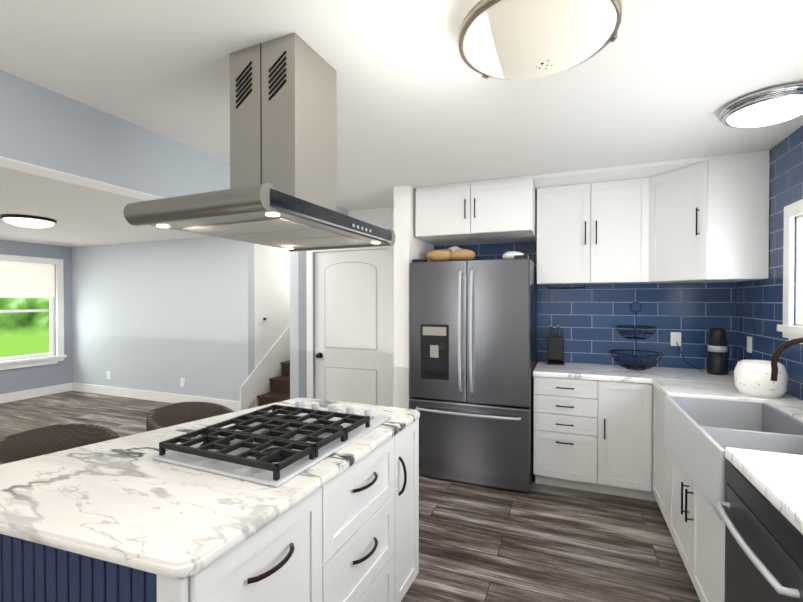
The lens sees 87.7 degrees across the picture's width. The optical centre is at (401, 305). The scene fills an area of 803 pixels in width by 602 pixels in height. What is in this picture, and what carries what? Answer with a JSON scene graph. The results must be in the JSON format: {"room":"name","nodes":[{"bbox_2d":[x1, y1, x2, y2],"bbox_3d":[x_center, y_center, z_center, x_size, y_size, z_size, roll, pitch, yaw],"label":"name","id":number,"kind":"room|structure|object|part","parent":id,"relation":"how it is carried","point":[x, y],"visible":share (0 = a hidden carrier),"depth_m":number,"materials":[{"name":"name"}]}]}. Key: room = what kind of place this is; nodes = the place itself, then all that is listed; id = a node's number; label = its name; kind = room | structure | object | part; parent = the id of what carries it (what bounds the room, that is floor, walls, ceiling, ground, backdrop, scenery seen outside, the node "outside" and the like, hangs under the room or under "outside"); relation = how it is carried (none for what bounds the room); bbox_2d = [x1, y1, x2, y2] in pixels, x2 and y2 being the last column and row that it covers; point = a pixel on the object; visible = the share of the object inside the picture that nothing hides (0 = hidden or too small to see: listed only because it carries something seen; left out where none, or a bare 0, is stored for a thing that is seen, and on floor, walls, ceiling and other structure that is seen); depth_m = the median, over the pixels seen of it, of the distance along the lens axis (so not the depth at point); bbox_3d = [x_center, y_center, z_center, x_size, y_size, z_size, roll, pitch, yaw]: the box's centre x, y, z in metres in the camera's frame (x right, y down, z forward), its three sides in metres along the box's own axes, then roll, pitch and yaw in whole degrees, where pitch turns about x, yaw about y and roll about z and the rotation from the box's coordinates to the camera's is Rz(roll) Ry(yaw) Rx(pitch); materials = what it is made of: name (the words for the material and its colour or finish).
{"room":"kitchen","nodes":[
{"label":"kitchen","id":0,"kind":"room"},
{"bbox_2d":[0,240,71,393],"bbox_3d":[-6.564,0.200,4.157,0.120,2.460,6.140,0,1,22],"label":"wall","id":1,"kind":"structure","parent":0,"point":[33,377],"depth_m":6.55,"materials":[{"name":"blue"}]},
{"bbox_2d":[0,254,66,369],"bbox_3d":[-5.751,0.100,6.049,0.140,1.660,1.540,0,1,22],"label":"living room window","id":2,"kind":"structure","parent":1,"relation":"in","point":[30,278],"depth_m":6.42,"materials":[{"name":"white wood"}]},
{"bbox_2d":[0,383,71,403],"bbox_3d":[-6.529,1.366,4.074,0.015,0.130,6.050,0,1,22],"label":"baseboard","id":3,"kind":"structure","parent":1,"relation":"attached to","point":[20,395],"depth_m":6.38,"materials":[{"name":"white wood"}]},
{"bbox_2d":[72,237,255,408],"bbox_3d":[-3.680,0.178,6.242,3.620,2.460,0.120,0,1,22],"label":"wall","id":4,"kind":"structure","parent":0,"point":[164,316],"depth_m":6.06,"materials":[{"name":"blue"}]},
{"bbox_2d":[72,382,247,410],"bbox_3d":[-3.705,1.344,6.193,3.620,0.130,0.015,0,1,22],"label":"baseboard","id":5,"kind":"structure","parent":4,"relation":"attached to","point":[108,390],"depth_m":6.20,"materials":[{"name":"white wood"}]},
{"bbox_2d":[180,378,184,386],"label":"outlet","id":6,"kind":"object","parent":4,"relation":"attached to","point":[182,380],"depth_m":5.96,"materials":[{"name":"white plastic"}]},
{"bbox_2d":[256,244,287,406],"bbox_3d":[-1.374,0.167,7.289,0.120,2.460,3.520,0,1,22],"label":"wall","id":7,"kind":"structure","parent":0,"point":[271,262],"depth_m":5.92,"materials":[{"name":"white paint"}]},
{"bbox_2d":[261,316,266,321],"bbox_3d":[-1.899,0.193,5.781,0.027,0.080,0.110,0,1,22],"label":"thermostat","id":8,"kind":"object","parent":7,"relation":"attached to","point":[263,318],"visible":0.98,"depth_m":5.76,"materials":[{"name":"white plastic"}]},
{"bbox_2d":[288,207,391,398],"bbox_3d":[0.686,0.200,4.167,4.250,2.460,0.120,0,1,22],"label":"wall","id":9,"kind":"structure","parent":0,"point":[380,217],"depth_m":4.84,"materials":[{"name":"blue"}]},
{"bbox_2d":[306,245,393,406],"bbox_3d":[-0.584,0.373,4.603,1.080,2.105,0.020,0,1,22],"label":"door frame","id":10,"kind":"structure","parent":9,"relation":"attached to","point":[390,314],"depth_m":4.42,"materials":[{"name":"white wood"}]},
{"bbox_2d":[315,249,386,405],"bbox_3d":[-0.572,0.408,4.627,0.924,2.018,0.103,0,1,22],"label":"door","id":11,"kind":"structure","parent":9,"relation":"in","point":[350,326],"depth_m":4.63,"materials":[{"name":"white wood"}]},
{"bbox_2d":[415,175,534,245],"bbox_3d":[0.686,-0.809,3.740,0.971,0.429,0.629,0,1,22],"label":"upper cabinet","id":12,"kind":"object","parent":9,"relation":"attached to","point":[495,210],"depth_m":3.46,"materials":[{"name":"white wood"}]},
{"bbox_2d":[434,240,734,370],"bbox_3d":[1.485,-0.196,3.774,2.482,1.660,0.008,0,1,22],"label":"wall tile","id":13,"kind":"structure","parent":9,"relation":"attached to","point":[588,318],"depth_m":3.59,"materials":[{"name":"blue tile"}]},
{"bbox_2d":[671,332,702,370],"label":"outlet","id":14,"kind":"object","parent":13,"relation":"attached to","point":[675,338],"depth_m":3.45,"materials":[{"name":"white plastic"}]},
{"bbox_2d":[535,170,654,284],"bbox_3d":[1.602,-0.602,3.518,0.868,0.839,0.363,0,1,22],"label":"upper cabinet","id":15,"kind":"object","parent":9,"relation":"attached to","point":[587,229],"depth_m":3.39,"materials":[{"name":"white wood"}]},
{"bbox_2d":[547,284,584,288],"bbox_3d":[1.422,-0.163,3.620,0.310,0.040,0.012,0,1,22],"label":"paper towel holder","id":16,"kind":"object","parent":15,"relation":"attached to","point":[564,287],"visible":0.94,"depth_m":3.62,"materials":[{"name":"black metal"}]},
{"bbox_2d":[639,150,769,282],"bbox_3d":[2.193,-0.598,3.140,0.691,0.839,0.626,0,1,22],"label":"upper cabinet","id":17,"kind":"object","parent":9,"relation":"attached to","point":[699,220],"depth_m":2.86,"materials":[{"name":"white wood"}]},
{"bbox_2d":[0,391,700,601],"bbox_3d":[-1.777,1.481,4.124,9.040,0.100,9.920,0,1,22],"label":"floor","id":18,"kind":"structure","parent":0,"point":[538,542],"depth_m":2.59,"materials":[{"name":"brown wood"}]},
{"bbox_2d":[0,423,118,464],"bbox_3d":[-1.501,1.012,1.831,0.431,0.890,0.453,0,1,22],"label":"stool","id":19,"kind":"object","parent":18,"relation":"on","point":[31,443],"visible":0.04,"depth_m":1.95,"materials":[{"name":"wicker"}]},
{"bbox_2d":[146,401,233,431],"bbox_3d":[-1.129,1.007,2.275,0.431,0.890,0.453,0,1,22],"label":"stool","id":20,"kind":"object","parent":18,"relation":"on","point":[168,415],"visible":0.08,"depth_m":2.40,"materials":[{"name":"wicker"}]},
{"bbox_2d":[0,418,418,601],"bbox_3d":[-0.584,1.014,1.642,0.958,0.885,1.423,0,1,22],"label":"kitchen island","id":21,"kind":"object","parent":18,"relation":"on","point":[357,540],"depth_m":1.40,"materials":[{"name":"wood"}]},
{"bbox_2d":[0,398,419,601],"bbox_3d":[-0.697,0.554,1.670,1.152,0.034,1.454,0,1,22],"label":"island countertop","id":22,"kind":"structure","parent":21,"relation":"on","point":[116,518],"depth_m":1.13,"materials":[{"name":"white stone"}]},
{"bbox_2d":[152,400,390,486],"bbox_3d":[-0.460,0.507,1.708,0.577,0.056,0.808,0,1,22],"label":"cooktop","id":23,"kind":"object","parent":22,"relation":"in","point":[282,444],"visible":1,"depth_m":1.51,"materials":[{"name":"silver metal"}]},
{"bbox_2d":[240,325,289,410],"bbox_3d":[-1.003,-0.074,6.874,0.874,2.950,3.590,0,1,22],"label":"stairs","id":24,"kind":"structure","parent":18,"relation":"on","point":[266,369],"depth_m":5.81,"materials":[{"name":"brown wood"}]},
{"bbox_2d":[410,246,536,492],"bbox_3d":[0.645,0.454,3.652,0.970,1.964,0.831,0,1,22],"label":"fridge","id":25,"kind":"object","parent":18,"relation":"on","point":[473,343],"depth_m":3.31,"materials":[{"name":"grey metal"}]},
{"bbox_3d":[0.628,-0.450,3.657,0.856,0.157,0.296,0,1,22],"label":"items on top of the fridge","id":26,"kind":"part","parent":25,"relation":"part of","materials":[{"name":"brown food"}]},
{"bbox_2d":[533,373,608,493],"bbox_3d":[1.394,0.999,3.486,0.518,0.877,0.609,0,1,22],"label":"base cabinet","id":27,"kind":"object","parent":18,"relation":"on","point":[593,427],"depth_m":3.20,"materials":[{"name":"white wood"}]},
{"bbox_2d":[533,361,733,382],"bbox_3d":[1.831,0.540,3.301,1.472,0.042,0.618,0,1,22],"label":"countertop","id":28,"kind":"structure","parent":27,"relation":"on","point":[602,372],"depth_m":3.23,"materials":[{"name":"white stone"}]},
{"bbox_2d":[547,325,563,364],"bbox_3d":[1.355,0.345,3.674,0.140,0.338,0.191,0,1,22],"label":"knife block","id":29,"kind":"object","parent":28,"relation":"on","point":[555,354],"visible":1,"depth_m":3.62,"materials":[{"name":"black"}]},
{"bbox_2d":[609,302,663,369],"bbox_3d":[1.899,0.245,3.390,0.389,0.544,0.389,0,1,22],"label":"wire basket","id":30,"kind":"object","parent":28,"relation":"on","point":[635,367],"visible":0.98,"depth_m":3.39,"materials":[{"name":"black metal"}]},
{"bbox_2d":[707,327,727,374],"bbox_3d":[2.389,0.345,3.162,0.132,0.350,0.132,0,1,22],"label":"coffee grinder","id":31,"kind":"object","parent":28,"relation":"on","point":[717,355],"visible":1,"depth_m":3.12,"materials":[{"name":"black plastic"}]},
{"bbox_2d":[609,381,652,500],"bbox_3d":[1.743,1.000,3.346,0.349,0.877,0.609,0,1,22],"label":"base cabinet","id":32,"kind":"object","parent":18,"relation":"on","point":[630,402],"depth_m":3.06,"materials":[{"name":"white wood"}]},
{"bbox_2d":[660,442,719,601],"bbox_3d":[1.714,1.154,1.943,0.673,0.600,1.004,0,1,22],"label":"base cabinet","id":33,"kind":"object","parent":18,"relation":"on","point":[685,475],"depth_m":2.00,"materials":[{"name":"white wood"}]},
{"bbox_2d":[652,386,802,506],"bbox_3d":[2.000,1.008,2.619,0.648,0.877,0.581,0,1,22],"label":"sink","id":34,"kind":"object","parent":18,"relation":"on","point":[686,423],"depth_m":2.26,"materials":[{"name":"white"}]},
{"bbox_2d":[652,379,802,405],"bbox_3d":[2.001,0.547,2.631,0.658,0.042,0.494,0,1,22],"label":"countertop","id":35,"kind":"structure","parent":34,"relation":"on","point":[710,391],"depth_m":2.50,"materials":[{"name":"white stone"}]},
{"bbox_2d":[734,360,787,397],"bbox_3d":[2.114,0.430,2.465,0.244,0.195,0.244,0,1,22],"label":"ceramic crock","id":36,"kind":"object","parent":35,"relation":"on","point":[752,378],"visible":0.83,"depth_m":2.38,"materials":[{"name":"white ceramic"}]},
{"bbox_2d":[712,446,802,601],"bbox_3d":[1.323,1.026,0.947,0.658,0.877,1.250,0,1,22],"label":"dishwasher","id":37,"kind":"object","parent":18,"relation":"on","point":[727,487],"depth_m":1.34,"materials":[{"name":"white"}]},
{"bbox_2d":[724,446,802,529],"bbox_3d":[1.224,0.568,0.693,0.658,0.042,1.666,0,1,22],"label":"countertop","id":38,"kind":"structure","parent":37,"relation":"on","point":[777,473],"depth_m":1.35,"materials":[{"name":"white stone"}]},
{"bbox_2d":[0,0,802,246],"bbox_3d":[-1.777,-1.024,4.098,9.040,0.210,9.920,0,1,22],"label":"ceiling","id":39,"kind":"structure","parent":0,"point":[421,102],"depth_m":1.92,"materials":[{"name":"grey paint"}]},
{"bbox_2d":[0,214,56,227],"bbox_3d":[-3.955,-0.877,4.445,0.450,0.089,0.450,0,1,22],"label":"ceiling light","id":40,"kind":"object","parent":39,"relation":"attached to","point":[26,221],"visible":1,"depth_m":4.32,"materials":[{"name":"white glass"}]},
{"bbox_2d":[0,70,347,215],"bbox_3d":[-1.720,-0.819,1.959,0.150,0.375,5.750,0,1,22],"label":"ceiling beam","id":41,"kind":"structure","parent":39,"relation":"attached to","point":[45,132],"depth_m":2.14,"materials":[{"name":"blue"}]},
{"bbox_2d":[123,33,394,251],"bbox_3d":[-0.490,-0.642,1.725,0.632,0.722,0.940,0,1,22],"label":"range hood","id":42,"kind":"object","parent":39,"relation":"hanging from","point":[281,192],"visible":1,"depth_m":1.59,"materials":[{"name":"silver metal"}]},
{"bbox_2d":[458,0,621,79],"bbox_3d":[0.451,-0.912,1.408,0.518,0.176,0.522,0,1,22],"label":"dome ceiling light","id":43,"kind":"object","parent":39,"relation":"attached to","point":[517,39],"visible":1,"depth_m":1.32,"materials":[{"name":"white glass"}]},
{"bbox_2d":[718,82,802,127],"bbox_3d":[1.827,-0.970,2.070,0.418,0.074,0.418,0,1,22],"label":"flush ceiling light","id":44,"kind":"object","parent":39,"relation":"attached to","point":[772,105],"visible":1,"depth_m":2.01,"materials":[{"name":"white glass"}]},
{"bbox_2d":[392,185,433,408],"bbox_3d":[0.127,0.202,3.934,0.145,2.460,0.690,0,1,22],"label":"wall","id":45,"kind":"structure","parent":0,"point":[407,247],"depth_m":3.61,"materials":[{"name":"white paint"}]},
{"bbox_2d":[795,217,796,325],"bbox_3d":[1.658,0.237,0.696,0.120,2.460,5.840,0,1,22],"label":"wall","id":46,"kind":"structure","parent":0,"point":[796,217],"depth_m":2.43,"materials":[{"name":"white paint"}]},
{"bbox_2d":[734,125,802,399],"bbox_3d":[1.569,-0.163,0.642,0.008,1.660,5.742,0,1,22],"label":"wall tile","id":47,"kind":"structure","parent":46,"relation":"attached to","point":[758,311],"depth_m":2.65,"materials":[{"name":"blue tile"}]},
{"bbox_2d":[747,336,751,352],"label":"outlet","id":48,"kind":"object","parent":47,"relation":"attached to","point":[749,339],"depth_m":3.02,"materials":[{"name":"white plastic"}]},
{"bbox_2d":[777,199,802,343],"bbox_3d":[2.100,-0.180,1.861,0.169,0.800,1.390,0,1,22],"label":"window","id":49,"kind":"structure","parent":46,"relation":"in","point":[788,329],"depth_m":2.44,"materials":[{"name":"white wood"}]},
{"label":"outside","id":50,"kind":"structure","parent":0,"visible":0},
{"bbox_2d":[0,298,49,357],"bbox_3d":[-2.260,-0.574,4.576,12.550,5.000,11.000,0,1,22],"label":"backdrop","id":51,"kind":"structure","parent":50,"point":[24,333],"depth_m":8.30,"materials":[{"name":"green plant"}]}
]}

